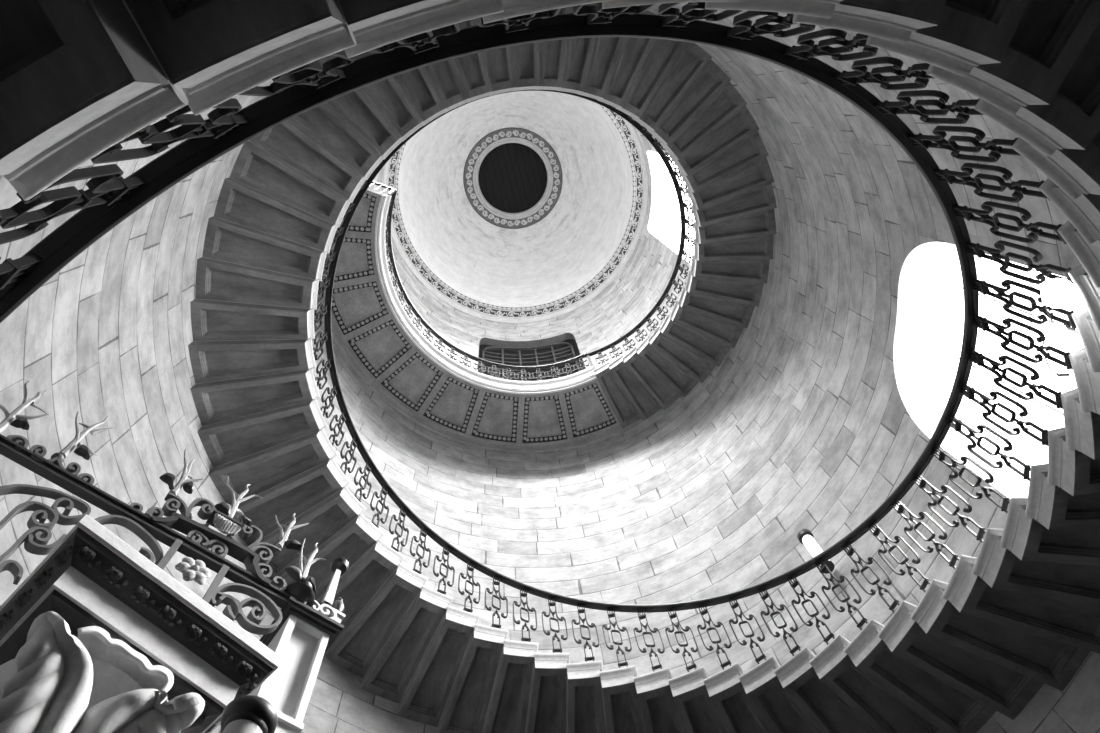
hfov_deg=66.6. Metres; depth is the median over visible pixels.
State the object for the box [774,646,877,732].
stone step
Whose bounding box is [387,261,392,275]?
baluster
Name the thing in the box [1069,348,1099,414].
stone step
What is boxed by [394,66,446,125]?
stone step
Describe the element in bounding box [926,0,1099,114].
stone step
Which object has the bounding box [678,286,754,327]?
stone step
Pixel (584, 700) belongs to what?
stone step
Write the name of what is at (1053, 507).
stone step
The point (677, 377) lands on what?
stone step
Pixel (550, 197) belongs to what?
ring
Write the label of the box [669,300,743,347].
stone step
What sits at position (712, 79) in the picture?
stone step
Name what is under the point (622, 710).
stone step
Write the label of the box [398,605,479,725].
stone step
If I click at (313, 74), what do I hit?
panel
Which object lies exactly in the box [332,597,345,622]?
urn finial
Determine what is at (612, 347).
baluster
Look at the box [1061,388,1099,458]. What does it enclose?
stone step
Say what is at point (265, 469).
stone step
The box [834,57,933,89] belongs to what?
panel
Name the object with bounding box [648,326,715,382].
stone step
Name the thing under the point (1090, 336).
stone step
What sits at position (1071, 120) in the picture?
stone step
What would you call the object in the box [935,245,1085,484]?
window
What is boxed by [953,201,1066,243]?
panel
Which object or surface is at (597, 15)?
panel
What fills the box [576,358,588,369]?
baluster
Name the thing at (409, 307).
baluster
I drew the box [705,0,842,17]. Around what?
stone step
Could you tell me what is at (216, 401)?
stone step
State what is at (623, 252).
ring
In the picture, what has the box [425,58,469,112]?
stone step
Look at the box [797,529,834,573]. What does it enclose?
wall lamp
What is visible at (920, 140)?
panel
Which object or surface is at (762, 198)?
stone step
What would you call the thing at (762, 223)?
stone step
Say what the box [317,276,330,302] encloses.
panel
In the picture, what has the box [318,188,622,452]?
gallery
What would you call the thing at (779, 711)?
stone step
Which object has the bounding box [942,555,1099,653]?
stone step
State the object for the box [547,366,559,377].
baluster
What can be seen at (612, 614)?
baluster
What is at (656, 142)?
panel
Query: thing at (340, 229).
panel
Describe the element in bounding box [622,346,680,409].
stone step
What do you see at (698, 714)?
stone step
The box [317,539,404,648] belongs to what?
stone step
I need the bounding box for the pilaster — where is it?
[219,579,343,732]
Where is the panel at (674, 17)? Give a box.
[658,2,741,27]
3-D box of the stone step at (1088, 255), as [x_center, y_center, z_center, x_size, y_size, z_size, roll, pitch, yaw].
[2.711,-0.867,3.413,1.271,0.190,0.473,-38,-74,8]
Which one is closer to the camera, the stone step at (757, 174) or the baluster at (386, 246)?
the stone step at (757, 174)
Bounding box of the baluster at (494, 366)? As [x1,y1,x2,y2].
[488,364,499,376]
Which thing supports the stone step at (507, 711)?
attached to the wall
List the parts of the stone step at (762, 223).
soffit panel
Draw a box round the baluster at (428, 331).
[423,328,432,341]
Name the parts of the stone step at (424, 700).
soffit panel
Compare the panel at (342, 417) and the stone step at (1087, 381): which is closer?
the stone step at (1087, 381)
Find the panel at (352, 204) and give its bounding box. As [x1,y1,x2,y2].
[342,200,354,220]
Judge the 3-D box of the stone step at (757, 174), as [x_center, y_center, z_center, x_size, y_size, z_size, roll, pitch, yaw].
[2.688,-2.786,12.563,1.271,0.190,0.473,-20,-73,3]
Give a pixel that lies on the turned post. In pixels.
(248, 713)
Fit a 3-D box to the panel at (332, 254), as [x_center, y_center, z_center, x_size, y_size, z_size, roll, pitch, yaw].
[-2.589,-1.211,9.711,0.036,1.029,0.240,13,-74,-7]
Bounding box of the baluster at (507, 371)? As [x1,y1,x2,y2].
[503,368,514,379]
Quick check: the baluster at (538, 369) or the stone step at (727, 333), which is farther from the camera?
the baluster at (538, 369)
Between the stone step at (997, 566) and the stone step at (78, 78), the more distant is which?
the stone step at (997, 566)
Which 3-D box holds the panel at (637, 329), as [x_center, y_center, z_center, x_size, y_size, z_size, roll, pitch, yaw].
[1.685,-0.570,15.465,0.036,1.029,0.240,37,-79,-13]
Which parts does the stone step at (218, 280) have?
soffit panel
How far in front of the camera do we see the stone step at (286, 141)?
9.19 m
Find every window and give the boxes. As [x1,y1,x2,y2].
[477,339,584,380]
[651,151,694,262]
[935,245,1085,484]
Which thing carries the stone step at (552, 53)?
attached to the wall
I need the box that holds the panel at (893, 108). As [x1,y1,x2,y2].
[875,90,983,123]
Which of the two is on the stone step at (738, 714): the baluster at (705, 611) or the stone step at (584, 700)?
the baluster at (705, 611)
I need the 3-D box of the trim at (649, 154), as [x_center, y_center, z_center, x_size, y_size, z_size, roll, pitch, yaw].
[3.058,-4.023,20.524,0.287,6.550,2.298,-3,-73,-3]
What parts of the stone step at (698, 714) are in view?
soffit panel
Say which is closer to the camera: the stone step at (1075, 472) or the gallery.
the stone step at (1075, 472)
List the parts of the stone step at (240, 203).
soffit panel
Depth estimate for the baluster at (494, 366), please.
16.35 m
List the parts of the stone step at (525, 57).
soffit panel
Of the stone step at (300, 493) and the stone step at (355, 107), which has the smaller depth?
the stone step at (300, 493)
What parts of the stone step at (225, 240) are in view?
soffit panel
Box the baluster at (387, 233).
[385,229,388,243]
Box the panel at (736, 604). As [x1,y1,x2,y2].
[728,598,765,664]
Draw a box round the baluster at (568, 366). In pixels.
[562,363,574,373]
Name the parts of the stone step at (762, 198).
soffit panel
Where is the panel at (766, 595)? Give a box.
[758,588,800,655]
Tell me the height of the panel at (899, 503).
1.029 m
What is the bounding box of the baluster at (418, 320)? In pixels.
[412,317,421,330]
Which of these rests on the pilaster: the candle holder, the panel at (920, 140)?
the candle holder
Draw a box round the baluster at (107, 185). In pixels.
[0,164,145,244]
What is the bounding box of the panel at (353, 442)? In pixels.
[340,437,357,474]
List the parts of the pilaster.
pilaster frame, pilaster panel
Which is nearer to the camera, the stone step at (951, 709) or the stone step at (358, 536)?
the stone step at (951, 709)
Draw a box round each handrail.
[0,13,978,612]
[369,181,593,369]
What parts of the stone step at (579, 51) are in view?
soffit panel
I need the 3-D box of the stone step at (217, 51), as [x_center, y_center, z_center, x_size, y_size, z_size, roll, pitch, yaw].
[-0.774,-1.055,1.315,0.473,0.190,1.271,-19,-73,2]
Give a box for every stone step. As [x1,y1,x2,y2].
[0,0,187,200]
[125,0,355,114]
[188,338,315,383]
[190,299,314,340]
[190,368,319,425]
[195,257,318,309]
[198,398,327,467]
[202,216,326,280]
[209,428,337,504]
[214,177,337,253]
[230,141,350,226]
[233,457,350,545]
[249,120,366,202]
[260,486,365,580]
[276,513,384,600]
[289,102,384,179]
[317,56,403,158]
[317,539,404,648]
[327,563,427,677]
[335,51,424,140]
[338,0,503,57]
[361,585,452,703]
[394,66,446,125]
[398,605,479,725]
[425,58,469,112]
[437,623,508,732]
[454,19,492,102]
[475,17,515,95]
[482,0,614,23]
[482,639,538,732]
[511,42,538,90]
[525,653,569,732]
[535,7,569,90]
[557,3,597,94]
[566,660,605,732]
[578,37,624,100]
[593,362,641,427]
[598,6,654,109]
[600,665,645,732]
[602,0,739,8]
[608,355,661,419]
[616,38,685,119]
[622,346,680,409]
[632,42,711,131]
[633,667,685,732]
[635,337,698,396]
[647,59,730,145]
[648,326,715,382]
[659,313,730,366]
[660,82,746,160]
[668,666,727,732]
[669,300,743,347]
[671,106,758,175]
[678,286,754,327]
[680,131,767,192]
[685,271,762,305]
[686,157,773,209]
[690,255,769,282]
[691,183,776,226]
[693,209,775,243]
[694,234,772,260]
[703,663,771,732]
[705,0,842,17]
[739,656,820,732]
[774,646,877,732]
[792,0,945,43]
[809,634,946,732]
[844,619,995,732]
[866,0,1029,76]
[877,600,1043,719]
[910,579,1089,690]
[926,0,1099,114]
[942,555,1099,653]
[972,528,1099,607]
[974,23,1099,155]
[1000,498,1099,565]
[1011,130,1099,199]
[1025,463,1099,529]
[1039,178,1099,243]
[1047,427,1099,495]
[1057,220,1099,287]
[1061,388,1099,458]
[1067,263,1099,330]
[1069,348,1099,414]
[1071,306,1099,371]
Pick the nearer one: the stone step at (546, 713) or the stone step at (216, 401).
the stone step at (546, 713)
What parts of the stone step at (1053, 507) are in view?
soffit panel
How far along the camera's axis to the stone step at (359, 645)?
8.42 m
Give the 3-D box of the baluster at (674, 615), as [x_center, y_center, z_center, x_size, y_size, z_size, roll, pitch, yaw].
[1.226,2.547,7.806,0.240,1.029,0.036,-24,-73,4]
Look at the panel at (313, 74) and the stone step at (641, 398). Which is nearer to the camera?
the panel at (313, 74)
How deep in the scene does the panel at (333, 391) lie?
9.45 m
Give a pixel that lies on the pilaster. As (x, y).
(305, 632)
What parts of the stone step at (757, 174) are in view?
soffit panel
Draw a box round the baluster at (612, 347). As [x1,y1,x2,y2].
[609,346,621,358]
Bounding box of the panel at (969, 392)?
[960,384,1047,445]
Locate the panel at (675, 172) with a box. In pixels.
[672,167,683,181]
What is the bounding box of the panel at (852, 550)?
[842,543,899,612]
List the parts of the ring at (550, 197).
moulding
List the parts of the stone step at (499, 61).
soffit panel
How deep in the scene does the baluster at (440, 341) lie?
16.08 m
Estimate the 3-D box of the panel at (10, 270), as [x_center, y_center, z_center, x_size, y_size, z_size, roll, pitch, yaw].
[-1.331,-0.116,1.710,0.240,1.029,0.036,-42,-75,9]
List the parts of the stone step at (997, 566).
soffit panel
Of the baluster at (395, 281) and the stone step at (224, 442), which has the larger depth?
the baluster at (395, 281)
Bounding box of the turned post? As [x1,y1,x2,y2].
[220,695,277,732]
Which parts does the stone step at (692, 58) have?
soffit panel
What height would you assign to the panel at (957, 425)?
1.029 m
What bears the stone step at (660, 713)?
attached to the wall
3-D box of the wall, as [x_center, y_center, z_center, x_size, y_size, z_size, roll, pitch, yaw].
[-0.166,-1.237,11.974,7.600,26.400,7.600,-14,-73,1]
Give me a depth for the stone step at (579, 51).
10.56 m
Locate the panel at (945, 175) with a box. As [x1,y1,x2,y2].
[934,163,1050,202]
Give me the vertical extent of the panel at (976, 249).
1.029 m
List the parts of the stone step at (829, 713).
soffit panel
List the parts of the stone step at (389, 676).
soffit panel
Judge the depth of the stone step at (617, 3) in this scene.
2.00 m
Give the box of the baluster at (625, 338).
[622,337,634,350]
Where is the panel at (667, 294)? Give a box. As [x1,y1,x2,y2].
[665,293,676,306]
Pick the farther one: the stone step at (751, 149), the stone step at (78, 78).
the stone step at (751, 149)
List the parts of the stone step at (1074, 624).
soffit panel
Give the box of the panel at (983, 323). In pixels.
[974,315,1072,369]
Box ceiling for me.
[398,91,632,306]
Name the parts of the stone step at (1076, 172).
soffit panel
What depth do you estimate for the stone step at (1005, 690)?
6.15 m
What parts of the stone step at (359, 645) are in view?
soffit panel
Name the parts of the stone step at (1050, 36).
soffit panel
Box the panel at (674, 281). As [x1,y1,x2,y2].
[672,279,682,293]
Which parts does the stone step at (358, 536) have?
soffit panel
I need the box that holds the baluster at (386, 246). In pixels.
[385,245,389,259]
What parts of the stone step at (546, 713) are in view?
soffit panel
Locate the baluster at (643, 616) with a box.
[633,610,664,671]
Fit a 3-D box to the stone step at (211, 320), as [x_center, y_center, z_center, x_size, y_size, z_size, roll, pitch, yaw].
[-3.169,-0.426,8.945,1.271,0.190,0.473,5,-73,-5]
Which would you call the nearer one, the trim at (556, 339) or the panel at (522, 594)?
the panel at (522, 594)
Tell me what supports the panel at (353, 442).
on the stone step at (300, 493)
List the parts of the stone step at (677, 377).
soffit panel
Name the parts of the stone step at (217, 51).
soffit panel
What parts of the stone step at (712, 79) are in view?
soffit panel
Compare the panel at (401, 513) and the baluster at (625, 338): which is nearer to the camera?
the panel at (401, 513)
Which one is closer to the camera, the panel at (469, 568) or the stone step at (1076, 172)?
the stone step at (1076, 172)
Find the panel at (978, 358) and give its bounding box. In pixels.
[969,350,1062,408]
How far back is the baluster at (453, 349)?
16.20 m
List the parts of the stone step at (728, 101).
soffit panel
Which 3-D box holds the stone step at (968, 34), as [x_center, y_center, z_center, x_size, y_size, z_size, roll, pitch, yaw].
[1.262,-1.495,2.303,0.473,0.190,1.271,18,-75,-9]
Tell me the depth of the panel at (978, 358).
5.00 m
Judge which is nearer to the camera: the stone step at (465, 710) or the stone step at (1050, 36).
the stone step at (1050, 36)
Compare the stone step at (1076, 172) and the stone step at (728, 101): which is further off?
the stone step at (728, 101)
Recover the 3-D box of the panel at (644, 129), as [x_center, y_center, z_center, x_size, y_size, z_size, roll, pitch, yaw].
[1.448,-3.450,12.259,0.240,1.029,0.036,37,-79,-13]
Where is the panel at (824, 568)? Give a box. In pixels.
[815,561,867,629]
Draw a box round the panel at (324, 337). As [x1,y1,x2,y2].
[313,331,327,359]
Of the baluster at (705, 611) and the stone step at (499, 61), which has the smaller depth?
the baluster at (705, 611)
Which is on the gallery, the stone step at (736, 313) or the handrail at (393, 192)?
the handrail at (393, 192)
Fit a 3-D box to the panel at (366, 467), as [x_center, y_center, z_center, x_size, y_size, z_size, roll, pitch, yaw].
[-2.054,1.280,9.187,0.036,1.029,0.240,-37,-74,7]
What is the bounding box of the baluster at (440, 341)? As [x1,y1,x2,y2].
[434,338,444,351]
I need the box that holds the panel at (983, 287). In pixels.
[973,279,1076,327]
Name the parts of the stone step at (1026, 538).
soffit panel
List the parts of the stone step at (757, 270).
soffit panel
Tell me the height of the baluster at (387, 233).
0.987 m
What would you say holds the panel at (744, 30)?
on the stone step at (892, 20)
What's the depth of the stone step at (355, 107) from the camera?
9.40 m
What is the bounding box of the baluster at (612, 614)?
[602,608,631,667]
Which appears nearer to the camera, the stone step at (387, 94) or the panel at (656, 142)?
the stone step at (387, 94)
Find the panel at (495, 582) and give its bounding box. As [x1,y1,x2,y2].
[485,576,507,628]
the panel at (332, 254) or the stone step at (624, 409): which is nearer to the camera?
the panel at (332, 254)
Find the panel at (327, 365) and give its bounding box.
[315,359,330,388]
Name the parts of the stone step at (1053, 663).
soffit panel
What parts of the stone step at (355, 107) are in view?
soffit panel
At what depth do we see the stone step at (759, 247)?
13.31 m
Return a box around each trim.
[479,333,575,346]
[647,151,691,264]
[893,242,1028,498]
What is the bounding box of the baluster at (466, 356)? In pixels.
[459,355,470,366]
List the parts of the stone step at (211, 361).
soffit panel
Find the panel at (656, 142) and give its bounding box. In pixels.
[654,138,665,150]
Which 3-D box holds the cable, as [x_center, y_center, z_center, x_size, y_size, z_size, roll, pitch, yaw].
[2.521,-0.178,4.183,0.025,0.396,0.620,-30,-73,5]
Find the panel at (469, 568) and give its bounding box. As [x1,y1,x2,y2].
[458,562,480,612]
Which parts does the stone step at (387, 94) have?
soffit panel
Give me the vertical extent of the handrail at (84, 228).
14.207 m
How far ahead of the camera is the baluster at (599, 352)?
16.15 m
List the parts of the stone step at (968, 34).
soffit panel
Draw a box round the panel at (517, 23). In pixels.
[477,8,560,32]
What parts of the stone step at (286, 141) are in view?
soffit panel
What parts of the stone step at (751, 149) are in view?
soffit panel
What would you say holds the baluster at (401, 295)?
on the gallery
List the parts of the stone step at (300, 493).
soffit panel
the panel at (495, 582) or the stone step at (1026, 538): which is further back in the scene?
the panel at (495, 582)
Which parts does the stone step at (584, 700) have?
soffit panel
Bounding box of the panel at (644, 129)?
[642,126,653,136]
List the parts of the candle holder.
dish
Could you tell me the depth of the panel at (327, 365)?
9.52 m
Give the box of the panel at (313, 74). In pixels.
[239,50,354,95]
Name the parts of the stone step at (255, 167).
soffit panel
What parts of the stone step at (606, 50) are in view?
soffit panel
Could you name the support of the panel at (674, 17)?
on the stone step at (817, 8)
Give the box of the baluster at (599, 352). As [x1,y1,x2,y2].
[595,351,608,364]
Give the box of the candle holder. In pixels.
[320,557,348,616]
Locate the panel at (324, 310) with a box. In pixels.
[314,303,327,330]
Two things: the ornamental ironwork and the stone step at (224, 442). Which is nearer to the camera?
the ornamental ironwork
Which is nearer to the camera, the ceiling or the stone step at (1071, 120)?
the stone step at (1071, 120)
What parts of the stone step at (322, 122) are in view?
soffit panel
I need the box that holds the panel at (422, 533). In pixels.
[410,527,430,573]
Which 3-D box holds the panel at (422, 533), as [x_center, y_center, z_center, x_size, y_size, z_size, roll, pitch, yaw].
[-1.385,1.981,8.949,0.240,1.029,0.036,32,-78,-12]
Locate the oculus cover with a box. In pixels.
[478,143,546,212]
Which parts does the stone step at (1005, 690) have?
soffit panel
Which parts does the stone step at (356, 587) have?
soffit panel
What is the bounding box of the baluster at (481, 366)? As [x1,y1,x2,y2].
[473,360,485,372]
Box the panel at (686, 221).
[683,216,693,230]
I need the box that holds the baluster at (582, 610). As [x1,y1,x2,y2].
[571,604,598,661]
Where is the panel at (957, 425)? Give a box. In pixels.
[948,416,1030,481]
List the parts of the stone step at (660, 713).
soffit panel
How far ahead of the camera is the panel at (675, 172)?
13.04 m
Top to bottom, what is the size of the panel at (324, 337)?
1.029 m
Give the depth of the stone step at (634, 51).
10.91 m
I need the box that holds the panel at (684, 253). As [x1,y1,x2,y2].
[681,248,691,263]
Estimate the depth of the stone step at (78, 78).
1.28 m
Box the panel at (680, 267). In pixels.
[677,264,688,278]
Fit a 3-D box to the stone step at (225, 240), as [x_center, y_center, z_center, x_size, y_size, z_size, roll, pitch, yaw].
[-3.085,-1.194,9.046,1.271,0.190,0.473,17,-75,-9]
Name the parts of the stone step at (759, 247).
soffit panel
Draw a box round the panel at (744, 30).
[727,11,815,39]
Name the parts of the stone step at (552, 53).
soffit panel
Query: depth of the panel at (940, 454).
5.72 m
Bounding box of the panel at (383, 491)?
[370,485,388,527]
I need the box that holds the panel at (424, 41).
[370,23,459,53]
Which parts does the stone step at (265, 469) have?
soffit panel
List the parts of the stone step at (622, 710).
soffit panel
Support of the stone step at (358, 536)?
attached to the wall
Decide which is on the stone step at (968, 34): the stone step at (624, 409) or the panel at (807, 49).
the panel at (807, 49)
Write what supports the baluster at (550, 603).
on the stone step at (546, 713)
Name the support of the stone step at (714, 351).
attached to the wall
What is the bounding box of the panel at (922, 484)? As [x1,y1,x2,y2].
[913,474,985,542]
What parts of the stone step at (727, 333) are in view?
soffit panel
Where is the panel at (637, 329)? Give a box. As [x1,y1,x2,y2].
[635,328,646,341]
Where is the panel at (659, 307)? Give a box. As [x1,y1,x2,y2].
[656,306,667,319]
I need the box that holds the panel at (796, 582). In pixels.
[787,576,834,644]
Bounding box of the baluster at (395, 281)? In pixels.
[391,276,397,290]
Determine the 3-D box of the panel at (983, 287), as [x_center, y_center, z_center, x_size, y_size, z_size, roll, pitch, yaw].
[2.565,-0.348,4.532,0.036,1.029,0.240,-30,-74,6]
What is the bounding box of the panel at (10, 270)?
[0,253,42,289]
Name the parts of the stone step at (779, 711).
soffit panel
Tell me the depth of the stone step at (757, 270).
13.57 m
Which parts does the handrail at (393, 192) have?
rail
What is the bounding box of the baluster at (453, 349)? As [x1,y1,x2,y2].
[446,347,457,359]
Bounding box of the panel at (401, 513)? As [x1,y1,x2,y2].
[389,507,408,551]
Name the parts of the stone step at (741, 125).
soffit panel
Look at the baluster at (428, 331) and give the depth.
16.05 m
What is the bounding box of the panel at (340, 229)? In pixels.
[331,224,343,246]
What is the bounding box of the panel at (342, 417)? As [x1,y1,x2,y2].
[329,412,345,445]
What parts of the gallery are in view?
egg moulding, egg moulding, egg moulding, egg moulding, egg moulding, egg moulding, wall moulding, bead moulding, egg moulding, egg moulding, egg moulding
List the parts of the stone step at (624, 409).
soffit panel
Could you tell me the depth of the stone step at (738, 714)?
7.08 m
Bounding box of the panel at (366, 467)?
[354,462,371,501]
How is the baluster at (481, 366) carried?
on the gallery
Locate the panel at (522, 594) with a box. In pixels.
[513,587,536,641]
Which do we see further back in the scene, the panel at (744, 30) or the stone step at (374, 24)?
the panel at (744, 30)
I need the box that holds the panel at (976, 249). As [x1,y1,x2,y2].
[966,240,1070,283]
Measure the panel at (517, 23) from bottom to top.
1.029 m
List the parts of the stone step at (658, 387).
soffit panel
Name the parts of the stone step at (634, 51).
soffit panel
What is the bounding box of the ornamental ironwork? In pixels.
[0,381,325,634]
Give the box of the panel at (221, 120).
[90,98,247,163]
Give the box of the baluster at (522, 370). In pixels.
[518,369,529,380]
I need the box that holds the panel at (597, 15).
[573,2,655,23]
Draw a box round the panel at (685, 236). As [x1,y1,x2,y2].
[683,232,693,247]
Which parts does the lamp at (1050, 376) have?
bulb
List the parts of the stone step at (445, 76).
soffit panel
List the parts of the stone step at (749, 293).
soffit panel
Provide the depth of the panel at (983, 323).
4.77 m
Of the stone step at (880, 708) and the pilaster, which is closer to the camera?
the pilaster
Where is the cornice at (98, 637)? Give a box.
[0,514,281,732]
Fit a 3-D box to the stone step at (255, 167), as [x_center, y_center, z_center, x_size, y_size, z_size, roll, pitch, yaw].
[-2.847,-1.926,9.168,1.271,0.190,0.473,30,-77,-12]
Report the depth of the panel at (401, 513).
9.05 m
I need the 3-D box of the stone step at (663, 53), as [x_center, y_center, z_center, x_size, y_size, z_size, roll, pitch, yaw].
[1.303,-3.944,11.130,0.473,0.190,1.271,30,-77,-12]
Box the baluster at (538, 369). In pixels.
[533,368,544,380]
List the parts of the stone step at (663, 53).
soffit panel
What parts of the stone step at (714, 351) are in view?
soffit panel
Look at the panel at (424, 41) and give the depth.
2.36 m
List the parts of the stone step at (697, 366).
soffit panel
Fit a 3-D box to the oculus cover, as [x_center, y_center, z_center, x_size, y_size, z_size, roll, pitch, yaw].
[-1.327,-6.730,29.942,2.480,0.050,2.480,-14,-73,1]
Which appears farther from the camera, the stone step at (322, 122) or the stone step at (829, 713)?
the stone step at (322, 122)
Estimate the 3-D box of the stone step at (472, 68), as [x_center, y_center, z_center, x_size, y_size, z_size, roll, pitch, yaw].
[-1.052,-3.777,9.873,0.473,0.190,1.271,-14,-73,1]
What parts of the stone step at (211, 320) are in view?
soffit panel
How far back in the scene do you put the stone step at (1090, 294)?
3.77 m
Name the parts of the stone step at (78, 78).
soffit panel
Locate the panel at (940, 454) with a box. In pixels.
[932,447,1009,513]
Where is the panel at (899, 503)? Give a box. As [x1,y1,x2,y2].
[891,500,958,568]
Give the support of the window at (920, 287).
attached to the wall
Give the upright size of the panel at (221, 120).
1.029 m
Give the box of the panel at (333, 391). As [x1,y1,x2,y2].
[320,385,337,417]
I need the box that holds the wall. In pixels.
[0,3,1099,732]
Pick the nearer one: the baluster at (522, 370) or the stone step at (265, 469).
the stone step at (265, 469)
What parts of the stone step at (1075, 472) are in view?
soffit panel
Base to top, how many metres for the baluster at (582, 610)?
1.029 m
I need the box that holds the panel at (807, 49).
[784,28,877,60]
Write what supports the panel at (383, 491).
on the stone step at (358, 536)
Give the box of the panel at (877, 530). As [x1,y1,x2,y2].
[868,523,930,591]
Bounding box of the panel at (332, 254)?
[322,249,335,274]
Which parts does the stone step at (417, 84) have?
soffit panel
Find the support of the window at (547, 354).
in the wall
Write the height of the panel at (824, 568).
1.029 m
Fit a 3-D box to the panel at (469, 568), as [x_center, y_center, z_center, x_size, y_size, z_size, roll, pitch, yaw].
[-0.844,2.319,8.758,0.240,1.029,0.036,19,-75,-9]
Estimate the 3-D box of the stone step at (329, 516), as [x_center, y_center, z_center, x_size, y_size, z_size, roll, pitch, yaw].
[-2.489,1.759,8.667,1.271,0.190,0.473,-32,-74,6]
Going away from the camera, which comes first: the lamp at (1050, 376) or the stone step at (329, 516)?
the lamp at (1050, 376)
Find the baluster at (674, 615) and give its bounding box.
[665,609,697,671]
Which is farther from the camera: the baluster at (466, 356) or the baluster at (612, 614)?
the baluster at (466, 356)
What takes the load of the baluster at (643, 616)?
on the stone step at (660, 713)
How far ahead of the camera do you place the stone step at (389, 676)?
8.34 m
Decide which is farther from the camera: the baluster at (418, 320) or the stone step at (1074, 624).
the baluster at (418, 320)
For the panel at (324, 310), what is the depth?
9.66 m
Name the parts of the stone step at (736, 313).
soffit panel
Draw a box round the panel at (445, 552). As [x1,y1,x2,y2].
[433,545,454,594]
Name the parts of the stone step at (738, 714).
soffit panel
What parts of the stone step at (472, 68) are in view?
soffit panel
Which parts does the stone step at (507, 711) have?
soffit panel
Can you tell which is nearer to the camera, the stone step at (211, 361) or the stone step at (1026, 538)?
the stone step at (1026, 538)
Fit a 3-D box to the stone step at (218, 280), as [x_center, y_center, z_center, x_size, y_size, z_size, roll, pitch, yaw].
[-3.147,-0.812,8.994,1.271,0.190,0.473,11,-74,-7]
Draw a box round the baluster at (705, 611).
[697,605,731,669]
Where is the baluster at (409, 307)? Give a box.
[404,304,412,318]
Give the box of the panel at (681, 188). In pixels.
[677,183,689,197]
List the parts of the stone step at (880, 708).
soffit panel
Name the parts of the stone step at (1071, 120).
soffit panel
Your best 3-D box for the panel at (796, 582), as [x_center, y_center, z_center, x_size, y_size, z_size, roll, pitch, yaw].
[2.196,2.043,7.054,0.036,1.029,0.240,38,-79,-14]
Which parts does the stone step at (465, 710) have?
soffit panel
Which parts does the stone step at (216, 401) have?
soffit panel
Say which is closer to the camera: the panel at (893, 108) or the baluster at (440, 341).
the panel at (893, 108)
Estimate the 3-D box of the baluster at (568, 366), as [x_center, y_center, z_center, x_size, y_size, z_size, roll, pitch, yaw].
[0.363,0.071,16.309,0.240,0.987,0.039,-20,-73,2]
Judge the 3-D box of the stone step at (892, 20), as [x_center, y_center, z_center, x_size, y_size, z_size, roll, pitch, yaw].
[0.924,-1.516,2.110,0.473,0.190,1.271,12,-74,-7]
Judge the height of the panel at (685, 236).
1.029 m
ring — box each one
[383,105,647,322]
[463,127,562,228]
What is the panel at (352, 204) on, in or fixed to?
on the stone step at (255, 167)
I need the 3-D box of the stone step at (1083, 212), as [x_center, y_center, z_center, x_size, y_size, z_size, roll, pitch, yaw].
[2.466,-1.056,3.175,1.271,0.190,0.473,-44,-75,9]
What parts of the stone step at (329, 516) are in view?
soffit panel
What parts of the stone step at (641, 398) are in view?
soffit panel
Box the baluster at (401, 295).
[397,291,404,304]
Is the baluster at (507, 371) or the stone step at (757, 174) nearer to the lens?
the stone step at (757, 174)
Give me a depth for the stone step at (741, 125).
12.03 m
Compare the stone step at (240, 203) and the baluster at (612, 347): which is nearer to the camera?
the stone step at (240, 203)
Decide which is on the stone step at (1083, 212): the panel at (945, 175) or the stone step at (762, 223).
the panel at (945, 175)
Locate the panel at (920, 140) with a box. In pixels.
[908,126,1021,162]
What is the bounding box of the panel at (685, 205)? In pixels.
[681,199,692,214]
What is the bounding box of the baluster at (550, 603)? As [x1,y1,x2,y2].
[542,597,567,652]
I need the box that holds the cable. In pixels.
[1042,303,1053,371]
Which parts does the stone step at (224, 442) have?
soffit panel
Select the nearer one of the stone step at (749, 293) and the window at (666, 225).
the stone step at (749, 293)
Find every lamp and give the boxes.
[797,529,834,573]
[1041,278,1076,307]
[1044,323,1075,342]
[1046,372,1069,381]
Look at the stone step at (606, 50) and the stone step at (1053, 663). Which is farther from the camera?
the stone step at (606, 50)
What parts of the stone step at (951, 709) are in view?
soffit panel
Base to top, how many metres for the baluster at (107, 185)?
1.029 m

